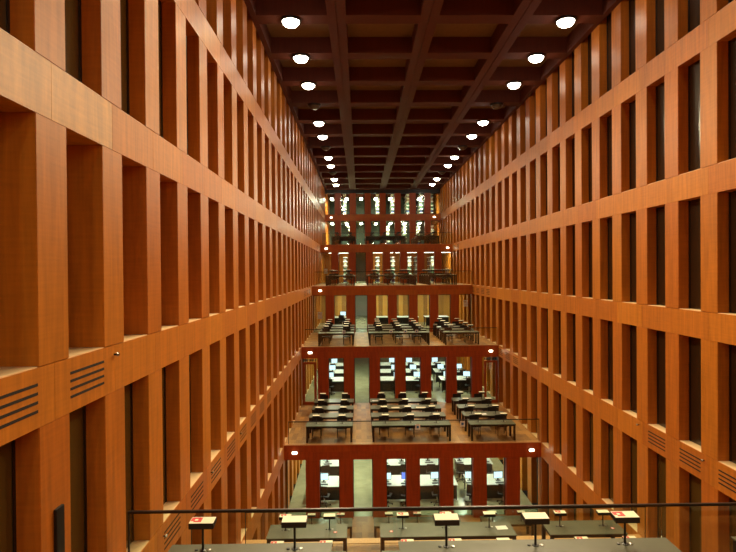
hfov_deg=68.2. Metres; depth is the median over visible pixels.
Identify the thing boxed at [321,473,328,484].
computer monitor
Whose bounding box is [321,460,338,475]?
desk
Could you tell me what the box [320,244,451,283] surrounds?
wall
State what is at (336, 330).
table
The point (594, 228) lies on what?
wall
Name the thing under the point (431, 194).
bookshelf
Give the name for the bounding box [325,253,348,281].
wall
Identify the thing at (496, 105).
recessed light
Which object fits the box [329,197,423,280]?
wall
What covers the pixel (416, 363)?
desk
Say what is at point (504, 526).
paper sheet
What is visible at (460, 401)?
chair
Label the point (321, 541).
reading lamp
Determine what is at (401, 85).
ceiling
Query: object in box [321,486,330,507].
office chair
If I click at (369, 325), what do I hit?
table
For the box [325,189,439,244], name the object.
wall
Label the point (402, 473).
computer monitor
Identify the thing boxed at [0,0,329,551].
wall
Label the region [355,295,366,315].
wall
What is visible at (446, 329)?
chair
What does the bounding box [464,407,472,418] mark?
chair
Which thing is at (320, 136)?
recessed light
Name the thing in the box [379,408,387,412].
chair
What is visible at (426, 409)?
chair
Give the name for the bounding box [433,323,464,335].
table
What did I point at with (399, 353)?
wall
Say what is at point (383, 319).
desk
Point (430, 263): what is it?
bookshelf
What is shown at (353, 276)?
table
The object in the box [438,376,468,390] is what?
desk
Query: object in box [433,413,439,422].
reading lamp
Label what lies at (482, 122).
recessed light
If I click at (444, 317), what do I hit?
desk
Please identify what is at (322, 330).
chair
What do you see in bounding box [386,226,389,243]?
bookshelf
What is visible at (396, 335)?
chair
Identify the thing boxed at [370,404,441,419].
table
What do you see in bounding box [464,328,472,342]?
chair
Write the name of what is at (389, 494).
office chair
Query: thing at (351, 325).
table
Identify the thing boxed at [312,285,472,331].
wall
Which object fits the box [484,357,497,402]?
door
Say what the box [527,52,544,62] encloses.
recessed light
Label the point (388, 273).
chair
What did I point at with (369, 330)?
table
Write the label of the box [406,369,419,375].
desk
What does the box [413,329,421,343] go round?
chair
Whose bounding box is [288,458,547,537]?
floor
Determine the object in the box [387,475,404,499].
desk
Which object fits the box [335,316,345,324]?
desk
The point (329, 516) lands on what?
reading lamp
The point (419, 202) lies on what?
bookshelf
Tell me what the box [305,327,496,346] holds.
glass balustrade
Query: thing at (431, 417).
chair
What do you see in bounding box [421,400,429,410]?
chair
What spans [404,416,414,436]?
chair
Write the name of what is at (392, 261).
bookshelf
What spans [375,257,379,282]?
bookshelf
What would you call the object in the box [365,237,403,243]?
table
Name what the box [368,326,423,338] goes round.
table
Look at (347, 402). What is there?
chair
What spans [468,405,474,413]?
reading lamp
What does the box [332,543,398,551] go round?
floor
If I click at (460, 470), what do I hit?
office chair
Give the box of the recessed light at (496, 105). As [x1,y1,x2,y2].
[490,102,503,108]
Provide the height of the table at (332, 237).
0.750 m
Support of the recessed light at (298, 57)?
in the ceiling
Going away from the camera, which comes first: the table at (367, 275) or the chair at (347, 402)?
the chair at (347, 402)
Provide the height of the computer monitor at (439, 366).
0.460 m
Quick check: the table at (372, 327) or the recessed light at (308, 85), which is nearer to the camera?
the recessed light at (308, 85)
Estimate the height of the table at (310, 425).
0.750 m
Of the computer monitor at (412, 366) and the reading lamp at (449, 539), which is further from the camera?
the computer monitor at (412, 366)
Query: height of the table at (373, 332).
0.750 m
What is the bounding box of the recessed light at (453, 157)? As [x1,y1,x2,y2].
[450,155,458,159]
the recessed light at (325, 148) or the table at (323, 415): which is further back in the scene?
the recessed light at (325, 148)
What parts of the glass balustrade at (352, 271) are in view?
handrail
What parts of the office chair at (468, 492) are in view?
backrest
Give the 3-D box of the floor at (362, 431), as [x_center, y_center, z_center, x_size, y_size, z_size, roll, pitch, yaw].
[1.744,7.493,43.322,11.523,0.250,37.530,0,0,-1]
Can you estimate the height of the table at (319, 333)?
0.750 m
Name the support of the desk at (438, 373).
on the floor at (362, 431)
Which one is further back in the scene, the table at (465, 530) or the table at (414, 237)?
the table at (414, 237)
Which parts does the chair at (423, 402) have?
backrest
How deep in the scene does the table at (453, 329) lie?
33.59 m
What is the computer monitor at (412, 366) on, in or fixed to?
on the desk at (408, 373)
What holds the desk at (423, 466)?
on the floor at (362, 468)
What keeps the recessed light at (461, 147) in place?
in the ceiling
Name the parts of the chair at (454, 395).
backrest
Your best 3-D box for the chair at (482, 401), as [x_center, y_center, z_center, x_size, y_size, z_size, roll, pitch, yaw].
[6.244,7.011,28.588,0.480,0.871,0.535,0,0,-1]
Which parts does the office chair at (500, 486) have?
backrest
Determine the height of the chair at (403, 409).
0.871 m
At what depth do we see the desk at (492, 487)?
26.38 m
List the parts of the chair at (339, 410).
backrest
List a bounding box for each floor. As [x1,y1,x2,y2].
[285,357,537,442]
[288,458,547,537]
[303,316,494,345]
[314,281,468,285]
[329,221,432,223]
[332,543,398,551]
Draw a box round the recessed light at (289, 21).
[281,15,300,27]
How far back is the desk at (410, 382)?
34.90 m
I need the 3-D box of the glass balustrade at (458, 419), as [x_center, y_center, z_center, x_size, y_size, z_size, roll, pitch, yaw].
[2.075,6.988,24.425,11.293,1.017,0.052,0,0,-1]
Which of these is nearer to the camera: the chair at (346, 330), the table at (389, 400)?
the table at (389, 400)
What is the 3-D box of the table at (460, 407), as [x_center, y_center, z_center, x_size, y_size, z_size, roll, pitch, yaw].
[5.644,7.080,28.038,2.060,0.750,0.800,0,0,-1]
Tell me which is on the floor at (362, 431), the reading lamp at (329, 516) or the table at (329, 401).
the table at (329, 401)
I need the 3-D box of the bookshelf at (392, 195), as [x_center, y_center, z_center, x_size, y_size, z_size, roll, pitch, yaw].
[2.577,-7.421,58.489,0.340,2.355,3.000,0,0,-1]
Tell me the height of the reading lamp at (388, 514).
0.397 m
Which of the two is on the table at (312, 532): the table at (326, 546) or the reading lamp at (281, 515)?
the reading lamp at (281, 515)
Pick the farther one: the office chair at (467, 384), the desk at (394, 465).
the office chair at (467, 384)
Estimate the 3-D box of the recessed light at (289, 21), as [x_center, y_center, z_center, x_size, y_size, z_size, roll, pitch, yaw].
[-2.511,-8.225,17.690,0.660,0.240,0.660,0,0,-1]
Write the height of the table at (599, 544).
0.750 m
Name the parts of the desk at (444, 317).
modesty panel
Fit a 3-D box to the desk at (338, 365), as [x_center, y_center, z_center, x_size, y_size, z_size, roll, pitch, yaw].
[-2.254,7.045,41.126,1.900,0.740,1.400,0,0,-1]
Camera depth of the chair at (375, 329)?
33.12 m
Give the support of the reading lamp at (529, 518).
on the table at (599, 544)
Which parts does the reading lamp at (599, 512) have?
plate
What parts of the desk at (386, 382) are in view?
modesty panel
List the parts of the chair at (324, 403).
backrest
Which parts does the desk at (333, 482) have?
modesty panel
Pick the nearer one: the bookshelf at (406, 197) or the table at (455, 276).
the table at (455, 276)
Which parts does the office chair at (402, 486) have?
backrest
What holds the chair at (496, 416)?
on the floor at (362, 431)
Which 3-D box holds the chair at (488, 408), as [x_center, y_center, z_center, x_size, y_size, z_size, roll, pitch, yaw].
[6.236,7.023,27.099,0.480,0.871,0.535,0,0,-1]
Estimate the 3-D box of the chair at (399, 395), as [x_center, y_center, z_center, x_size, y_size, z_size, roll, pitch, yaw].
[1.909,7.033,30.081,0.480,0.871,0.535,0,0,-1]
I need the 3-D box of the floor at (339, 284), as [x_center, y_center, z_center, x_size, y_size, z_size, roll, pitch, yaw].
[1.587,0.723,50.640,11.523,0.250,22.790,0,0,-1]
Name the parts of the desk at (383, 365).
modesty panel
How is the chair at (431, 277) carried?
on the floor at (339, 284)
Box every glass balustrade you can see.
[127,502,735,551]
[245,507,645,545]
[288,419,538,443]
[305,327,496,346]
[322,232,450,244]
[352,271,415,285]
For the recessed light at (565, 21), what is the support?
in the ceiling
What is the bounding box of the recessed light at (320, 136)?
[317,134,327,139]
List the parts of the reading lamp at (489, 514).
plate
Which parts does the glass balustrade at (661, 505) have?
post, handrail, glass panel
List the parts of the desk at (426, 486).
modesty panel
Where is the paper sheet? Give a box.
[495,525,507,529]
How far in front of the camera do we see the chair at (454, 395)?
30.29 m
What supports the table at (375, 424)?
on the floor at (362, 431)
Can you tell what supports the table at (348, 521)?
on the floor at (362, 468)
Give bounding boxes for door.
[303,359,316,404]
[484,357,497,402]
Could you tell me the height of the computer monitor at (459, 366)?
0.460 m
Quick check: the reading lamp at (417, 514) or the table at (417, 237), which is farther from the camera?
the table at (417, 237)
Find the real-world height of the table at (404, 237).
0.750 m
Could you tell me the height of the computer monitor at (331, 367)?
0.460 m
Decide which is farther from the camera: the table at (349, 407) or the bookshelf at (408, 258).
the bookshelf at (408, 258)
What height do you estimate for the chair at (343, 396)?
0.871 m
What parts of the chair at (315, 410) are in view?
backrest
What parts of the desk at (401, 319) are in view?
modesty panel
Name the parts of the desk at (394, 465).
modesty panel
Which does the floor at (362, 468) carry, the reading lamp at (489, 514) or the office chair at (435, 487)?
the office chair at (435, 487)
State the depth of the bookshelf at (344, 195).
57.12 m
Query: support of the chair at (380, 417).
on the floor at (362, 431)
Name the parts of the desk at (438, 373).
modesty panel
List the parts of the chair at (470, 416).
backrest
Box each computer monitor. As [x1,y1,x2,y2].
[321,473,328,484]
[329,365,335,372]
[329,372,333,379]
[331,358,336,363]
[387,472,391,484]
[401,472,404,483]
[410,364,415,371]
[413,371,419,379]
[430,471,437,483]
[432,357,437,363]
[437,364,443,370]
[457,363,461,370]
[463,371,469,378]
[465,471,470,483]
[493,471,503,483]
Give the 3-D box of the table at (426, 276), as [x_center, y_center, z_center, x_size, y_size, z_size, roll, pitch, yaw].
[5.403,0.265,41.235,2.060,0.750,0.800,0,0,-1]
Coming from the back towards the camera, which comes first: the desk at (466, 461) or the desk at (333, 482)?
the desk at (466, 461)
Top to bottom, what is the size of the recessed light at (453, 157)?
0.240 m
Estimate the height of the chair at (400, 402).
0.871 m
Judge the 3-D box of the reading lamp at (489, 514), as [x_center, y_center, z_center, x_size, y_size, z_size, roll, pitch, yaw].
[3.290,6.625,14.759,0.320,0.397,0.170,0,0,-1]
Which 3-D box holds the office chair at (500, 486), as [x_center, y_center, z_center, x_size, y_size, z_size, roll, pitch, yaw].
[6.442,10.325,25.915,0.592,1.000,0.585,0,0,13]
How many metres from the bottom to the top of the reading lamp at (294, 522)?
0.397 m
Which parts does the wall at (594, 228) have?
sill, sill, sill, sill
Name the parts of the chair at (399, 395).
backrest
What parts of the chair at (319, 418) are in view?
backrest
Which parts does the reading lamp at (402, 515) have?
plate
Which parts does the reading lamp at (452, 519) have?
plate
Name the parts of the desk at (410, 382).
modesty panel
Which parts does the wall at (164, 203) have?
sill, sill, sill, sill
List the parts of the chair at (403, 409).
backrest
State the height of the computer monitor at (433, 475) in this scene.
0.460 m
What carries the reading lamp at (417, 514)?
on the table at (377, 520)
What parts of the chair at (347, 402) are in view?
backrest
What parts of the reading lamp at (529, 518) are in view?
plate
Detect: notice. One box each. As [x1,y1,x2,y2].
[415,424,419,429]
[460,421,464,426]
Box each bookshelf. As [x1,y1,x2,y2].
[343,194,346,213]
[343,257,347,282]
[375,194,378,213]
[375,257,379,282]
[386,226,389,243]
[390,194,393,213]
[390,257,394,282]
[401,226,406,243]
[404,194,408,213]
[407,257,411,273]
[413,257,416,281]
[417,194,422,213]
[427,256,433,281]
[431,194,432,213]
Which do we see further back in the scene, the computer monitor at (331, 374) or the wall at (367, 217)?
the wall at (367, 217)
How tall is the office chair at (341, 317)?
1.000 m
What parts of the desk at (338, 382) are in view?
modesty panel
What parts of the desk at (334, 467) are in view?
modesty panel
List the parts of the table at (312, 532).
leg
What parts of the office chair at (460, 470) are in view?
backrest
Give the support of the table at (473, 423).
on the floor at (362, 431)
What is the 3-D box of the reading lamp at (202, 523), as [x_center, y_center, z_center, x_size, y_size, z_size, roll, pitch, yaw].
[-2.145,3.364,7.055,0.320,0.397,0.170,0,0,-1]
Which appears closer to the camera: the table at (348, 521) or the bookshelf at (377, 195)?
the table at (348, 521)
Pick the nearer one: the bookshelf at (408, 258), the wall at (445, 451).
the wall at (445, 451)
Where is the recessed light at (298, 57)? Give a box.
[292,53,309,62]
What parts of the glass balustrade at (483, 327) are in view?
handrail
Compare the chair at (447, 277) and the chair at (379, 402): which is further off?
the chair at (447, 277)
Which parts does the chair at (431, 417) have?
backrest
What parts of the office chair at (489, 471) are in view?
backrest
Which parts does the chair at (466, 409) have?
backrest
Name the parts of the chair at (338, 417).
backrest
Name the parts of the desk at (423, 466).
modesty panel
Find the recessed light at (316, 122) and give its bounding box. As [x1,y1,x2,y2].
[313,120,324,125]
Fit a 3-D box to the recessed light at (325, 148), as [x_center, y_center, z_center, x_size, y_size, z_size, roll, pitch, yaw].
[-2.769,-8.360,35.687,0.660,0.240,0.660,0,0,-1]
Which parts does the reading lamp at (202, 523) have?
plate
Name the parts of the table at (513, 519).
leg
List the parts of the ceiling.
coffer panel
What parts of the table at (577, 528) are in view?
leg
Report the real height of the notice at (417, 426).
0.250 m
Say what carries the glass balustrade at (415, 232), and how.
on the wall at (368, 249)
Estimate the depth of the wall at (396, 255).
53.54 m
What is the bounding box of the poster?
[463,300,467,305]
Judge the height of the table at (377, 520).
0.750 m
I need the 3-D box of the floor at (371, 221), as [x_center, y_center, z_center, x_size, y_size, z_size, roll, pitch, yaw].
[1.426,-6.109,58.282,11.523,0.250,7.400,0,0,-1]
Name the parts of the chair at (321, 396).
backrest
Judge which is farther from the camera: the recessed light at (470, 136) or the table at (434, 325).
the table at (434, 325)
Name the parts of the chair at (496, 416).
backrest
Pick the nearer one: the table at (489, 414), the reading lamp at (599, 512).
the reading lamp at (599, 512)
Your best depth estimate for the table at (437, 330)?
35.36 m
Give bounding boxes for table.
[168,542,331,551]
[266,524,347,551]
[306,422,352,442]
[307,518,352,537]
[309,413,352,432]
[312,405,353,412]
[314,399,353,412]
[318,332,353,345]
[320,329,353,342]
[322,327,353,338]
[323,324,354,335]
[326,275,354,285]
[331,236,354,244]
[365,236,405,243]
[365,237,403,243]
[367,275,415,284]
[368,324,420,334]
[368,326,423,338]
[368,329,425,341]
[369,331,429,345]
[370,398,436,412]
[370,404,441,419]
[371,412,445,431]
[372,421,450,441]
[374,516,460,537]
[379,521,516,551]
[398,537,681,551]
[414,237,436,243]
[415,236,439,243]
[421,274,446,283]
[423,274,449,283]
[425,274,453,284]
[428,275,456,284]
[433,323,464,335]
[436,326,468,338]
[439,328,473,341]
[443,331,478,344]
[452,397,491,414]
[456,404,498,422]
[462,411,506,430]
[468,420,515,440]
[480,515,533,535]
[542,520,627,538]
[731,536,735,551]
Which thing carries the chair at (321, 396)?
on the floor at (362, 431)
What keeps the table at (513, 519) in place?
on the floor at (362, 468)
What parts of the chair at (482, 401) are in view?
backrest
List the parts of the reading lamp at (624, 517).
plate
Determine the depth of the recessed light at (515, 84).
23.64 m
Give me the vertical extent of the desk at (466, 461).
0.740 m
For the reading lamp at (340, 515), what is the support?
on the table at (348, 521)
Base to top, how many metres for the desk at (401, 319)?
0.740 m
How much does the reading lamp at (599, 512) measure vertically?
0.397 m
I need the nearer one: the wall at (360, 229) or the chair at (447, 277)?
the chair at (447, 277)
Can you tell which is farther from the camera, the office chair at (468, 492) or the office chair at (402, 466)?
the office chair at (402, 466)
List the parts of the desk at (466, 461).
modesty panel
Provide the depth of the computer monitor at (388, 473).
26.71 m
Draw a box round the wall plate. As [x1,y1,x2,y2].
[54,504,64,551]
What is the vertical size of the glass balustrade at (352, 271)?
1.017 m
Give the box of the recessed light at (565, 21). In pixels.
[555,15,575,27]
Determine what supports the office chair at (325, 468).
on the floor at (362, 468)
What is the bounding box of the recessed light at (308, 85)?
[301,81,315,89]
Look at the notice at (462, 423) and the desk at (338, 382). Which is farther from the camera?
the desk at (338, 382)
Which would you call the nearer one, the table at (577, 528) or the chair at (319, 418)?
the table at (577, 528)
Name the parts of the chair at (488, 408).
backrest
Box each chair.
[311,417,321,436]
[314,409,323,428]
[318,401,326,412]
[320,395,327,412]
[321,465,329,474]
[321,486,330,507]
[322,330,329,344]
[329,274,334,285]
[329,379,334,394]
[336,416,346,437]
[338,409,347,419]
[339,315,344,324]
[340,401,348,419]
[342,395,349,412]
[343,329,350,343]
[346,274,351,284]
[375,329,382,343]
[378,401,386,411]
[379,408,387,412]
[379,416,388,436]
[387,486,392,506]
[388,273,393,284]
[395,329,402,343]
[398,394,405,404]
[399,401,407,419]
[400,464,404,473]
[400,485,404,505]
[402,408,410,419]
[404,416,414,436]
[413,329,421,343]
[419,394,426,403]
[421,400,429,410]
[425,408,433,427]
[426,464,434,474]
[429,273,436,284]
[429,415,439,436]
[431,485,437,505]
[444,328,452,342]
[446,273,452,284]
[453,394,460,404]
[456,463,465,482]
[459,400,466,410]
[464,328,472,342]
[464,378,469,392]
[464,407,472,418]
[465,484,470,504]
[469,415,480,435]
[481,400,491,418]
[487,407,496,418]
[487,463,492,473]
[495,415,506,435]
[497,484,503,504]
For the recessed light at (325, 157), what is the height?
0.240 m
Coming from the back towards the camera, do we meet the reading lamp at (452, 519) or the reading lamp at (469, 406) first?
the reading lamp at (469, 406)
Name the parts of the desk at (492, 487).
modesty panel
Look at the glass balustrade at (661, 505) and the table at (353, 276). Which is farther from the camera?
the table at (353, 276)
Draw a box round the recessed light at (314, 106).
[308,103,320,109]
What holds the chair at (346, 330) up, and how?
on the floor at (360, 338)
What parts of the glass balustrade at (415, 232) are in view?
handrail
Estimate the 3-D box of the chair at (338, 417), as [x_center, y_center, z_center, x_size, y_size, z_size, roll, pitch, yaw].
[-1.233,7.091,25.499,0.480,0.871,0.535,0,0,-1]
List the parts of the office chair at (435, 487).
backrest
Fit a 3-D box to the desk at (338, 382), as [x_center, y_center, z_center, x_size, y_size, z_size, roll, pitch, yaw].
[-2.172,7.088,35.426,1.900,0.740,1.400,0,0,-1]
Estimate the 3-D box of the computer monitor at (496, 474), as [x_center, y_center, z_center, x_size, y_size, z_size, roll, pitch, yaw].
[6.427,9.850,26.652,0.470,0.460,0.480,0,0,-6]
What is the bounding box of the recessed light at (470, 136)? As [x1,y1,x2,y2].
[466,133,476,138]
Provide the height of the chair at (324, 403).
0.871 m
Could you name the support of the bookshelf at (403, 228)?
on the floor
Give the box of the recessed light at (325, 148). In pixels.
[321,146,330,150]
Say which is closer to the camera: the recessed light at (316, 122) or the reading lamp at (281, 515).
the reading lamp at (281, 515)
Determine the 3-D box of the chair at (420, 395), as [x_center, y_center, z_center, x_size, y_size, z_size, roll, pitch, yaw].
[3.053,7.024,30.049,0.480,0.871,0.535,0,0,-1]
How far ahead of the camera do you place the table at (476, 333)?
32.09 m
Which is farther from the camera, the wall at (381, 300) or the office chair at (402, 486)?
the wall at (381, 300)
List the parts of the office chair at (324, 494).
backrest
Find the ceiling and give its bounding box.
[244,0,621,199]
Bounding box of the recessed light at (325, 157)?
[324,156,332,159]
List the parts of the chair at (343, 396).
backrest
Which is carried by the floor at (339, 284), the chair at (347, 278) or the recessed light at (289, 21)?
the chair at (347, 278)
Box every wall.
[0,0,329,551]
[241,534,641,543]
[284,440,540,518]
[301,344,498,403]
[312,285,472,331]
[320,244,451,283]
[320,296,345,322]
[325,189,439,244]
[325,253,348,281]
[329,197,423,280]
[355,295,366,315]
[373,253,441,281]
[376,295,449,321]
[431,0,735,551]
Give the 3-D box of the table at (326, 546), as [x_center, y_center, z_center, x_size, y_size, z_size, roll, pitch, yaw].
[-1.528,3.935,6.828,2.120,0.750,0.800,0,0,-1]
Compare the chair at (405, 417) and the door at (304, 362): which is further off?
the door at (304, 362)
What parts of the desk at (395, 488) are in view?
modesty panel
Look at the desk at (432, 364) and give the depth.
40.63 m
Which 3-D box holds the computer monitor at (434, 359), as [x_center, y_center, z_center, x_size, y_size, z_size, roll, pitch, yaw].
[5.078,6.391,41.032,0.470,0.460,0.480,0,0,-8]
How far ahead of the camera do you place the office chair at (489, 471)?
28.42 m
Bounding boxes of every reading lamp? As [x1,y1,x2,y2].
[188,517,216,551]
[279,514,291,530]
[281,516,306,550]
[308,513,315,523]
[320,540,332,546]
[323,513,335,529]
[337,513,344,523]
[385,512,392,522]
[397,512,408,528]
[413,512,420,522]
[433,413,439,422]
[433,513,459,547]
[448,538,460,540]
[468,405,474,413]
[483,511,495,527]
[521,512,549,546]
[553,510,566,526]
[596,510,609,525]
[610,511,639,545]
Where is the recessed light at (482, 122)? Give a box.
[477,119,488,125]
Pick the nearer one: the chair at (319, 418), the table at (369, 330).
the chair at (319, 418)
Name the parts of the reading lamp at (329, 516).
plate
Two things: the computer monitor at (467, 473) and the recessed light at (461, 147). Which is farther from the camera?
the recessed light at (461, 147)
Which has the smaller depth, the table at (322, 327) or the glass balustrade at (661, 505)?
the glass balustrade at (661, 505)
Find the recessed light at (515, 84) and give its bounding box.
[506,80,521,88]
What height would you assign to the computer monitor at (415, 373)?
0.460 m
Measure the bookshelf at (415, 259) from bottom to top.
2.355 m
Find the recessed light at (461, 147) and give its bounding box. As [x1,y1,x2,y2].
[457,145,467,149]
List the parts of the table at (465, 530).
leg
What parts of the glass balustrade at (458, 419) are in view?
handrail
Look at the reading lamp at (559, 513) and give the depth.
14.74 m
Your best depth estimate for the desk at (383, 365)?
40.58 m
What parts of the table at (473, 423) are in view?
leg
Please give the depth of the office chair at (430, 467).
28.39 m
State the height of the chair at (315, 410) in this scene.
0.871 m
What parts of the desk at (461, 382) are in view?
modesty panel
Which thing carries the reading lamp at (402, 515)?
on the table at (465, 530)
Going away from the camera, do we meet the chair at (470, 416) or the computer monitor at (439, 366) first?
the chair at (470, 416)
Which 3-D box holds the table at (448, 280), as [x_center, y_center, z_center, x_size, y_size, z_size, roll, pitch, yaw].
[5.382,0.254,42.735,2.060,0.750,0.800,0,0,-1]
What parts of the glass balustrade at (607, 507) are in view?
post, handrail, post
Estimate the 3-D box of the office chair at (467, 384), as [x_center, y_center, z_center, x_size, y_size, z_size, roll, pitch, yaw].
[6.418,6.900,34.491,0.592,1.000,0.585,0,0,0]
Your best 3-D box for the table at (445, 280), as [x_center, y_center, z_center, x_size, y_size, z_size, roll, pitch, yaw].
[5.360,0.243,44.234,2.060,0.750,0.800,0,0,-1]
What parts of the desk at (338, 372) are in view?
modesty panel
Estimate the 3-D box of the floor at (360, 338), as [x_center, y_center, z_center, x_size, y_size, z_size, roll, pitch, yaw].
[1.665,4.106,47.016,11.523,0.250,30.090,0,0,-1]
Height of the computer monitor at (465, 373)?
0.460 m
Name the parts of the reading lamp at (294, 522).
plate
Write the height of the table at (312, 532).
0.750 m
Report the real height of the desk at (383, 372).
0.740 m
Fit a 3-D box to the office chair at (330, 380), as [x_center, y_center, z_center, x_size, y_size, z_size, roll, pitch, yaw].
[-2.402,6.968,34.364,0.592,1.000,0.585,0,0,9]
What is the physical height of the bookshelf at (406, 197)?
2.355 m
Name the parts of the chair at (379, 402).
backrest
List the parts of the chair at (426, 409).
backrest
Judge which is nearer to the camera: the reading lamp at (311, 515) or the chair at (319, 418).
the reading lamp at (311, 515)
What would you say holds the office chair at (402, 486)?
on the floor at (362, 468)
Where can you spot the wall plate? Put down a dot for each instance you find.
(59, 518)
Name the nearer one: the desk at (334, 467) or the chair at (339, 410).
the chair at (339, 410)
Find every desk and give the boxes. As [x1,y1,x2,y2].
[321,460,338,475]
[321,476,338,499]
[329,363,342,368]
[329,369,343,376]
[329,377,343,391]
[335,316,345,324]
[376,316,387,323]
[380,362,393,368]
[380,369,393,375]
[380,376,393,390]
[387,459,404,474]
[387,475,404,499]
[397,316,418,323]
[406,362,419,368]
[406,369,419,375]
[406,376,433,391]
[420,458,437,474]
[420,475,457,499]
[424,315,448,325]
[431,362,444,373]
[433,368,459,382]
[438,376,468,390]
[455,458,492,477]
[463,474,503,499]
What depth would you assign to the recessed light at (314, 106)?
26.50 m
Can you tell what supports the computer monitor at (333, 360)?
on the desk at (338, 365)
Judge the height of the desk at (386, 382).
0.740 m
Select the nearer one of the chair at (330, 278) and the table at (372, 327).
the table at (372, 327)
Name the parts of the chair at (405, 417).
backrest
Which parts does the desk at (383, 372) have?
modesty panel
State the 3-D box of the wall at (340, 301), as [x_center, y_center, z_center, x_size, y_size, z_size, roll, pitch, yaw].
[-2.676,2.468,46.646,2.856,3.096,0.120,0,0,-1]
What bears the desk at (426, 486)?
on the floor at (362, 468)
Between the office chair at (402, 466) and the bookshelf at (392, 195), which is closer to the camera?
the office chair at (402, 466)
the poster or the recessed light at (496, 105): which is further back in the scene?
the poster
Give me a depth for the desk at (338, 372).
37.63 m
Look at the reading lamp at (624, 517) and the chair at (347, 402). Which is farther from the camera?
the chair at (347, 402)
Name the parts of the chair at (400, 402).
backrest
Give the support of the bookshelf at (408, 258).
on the floor at (339, 284)
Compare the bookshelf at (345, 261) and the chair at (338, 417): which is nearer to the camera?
the chair at (338, 417)
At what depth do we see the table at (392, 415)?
26.42 m
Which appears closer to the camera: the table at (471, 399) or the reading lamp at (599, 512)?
the reading lamp at (599, 512)
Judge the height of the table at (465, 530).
0.750 m
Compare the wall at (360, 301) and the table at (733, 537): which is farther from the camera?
the wall at (360, 301)

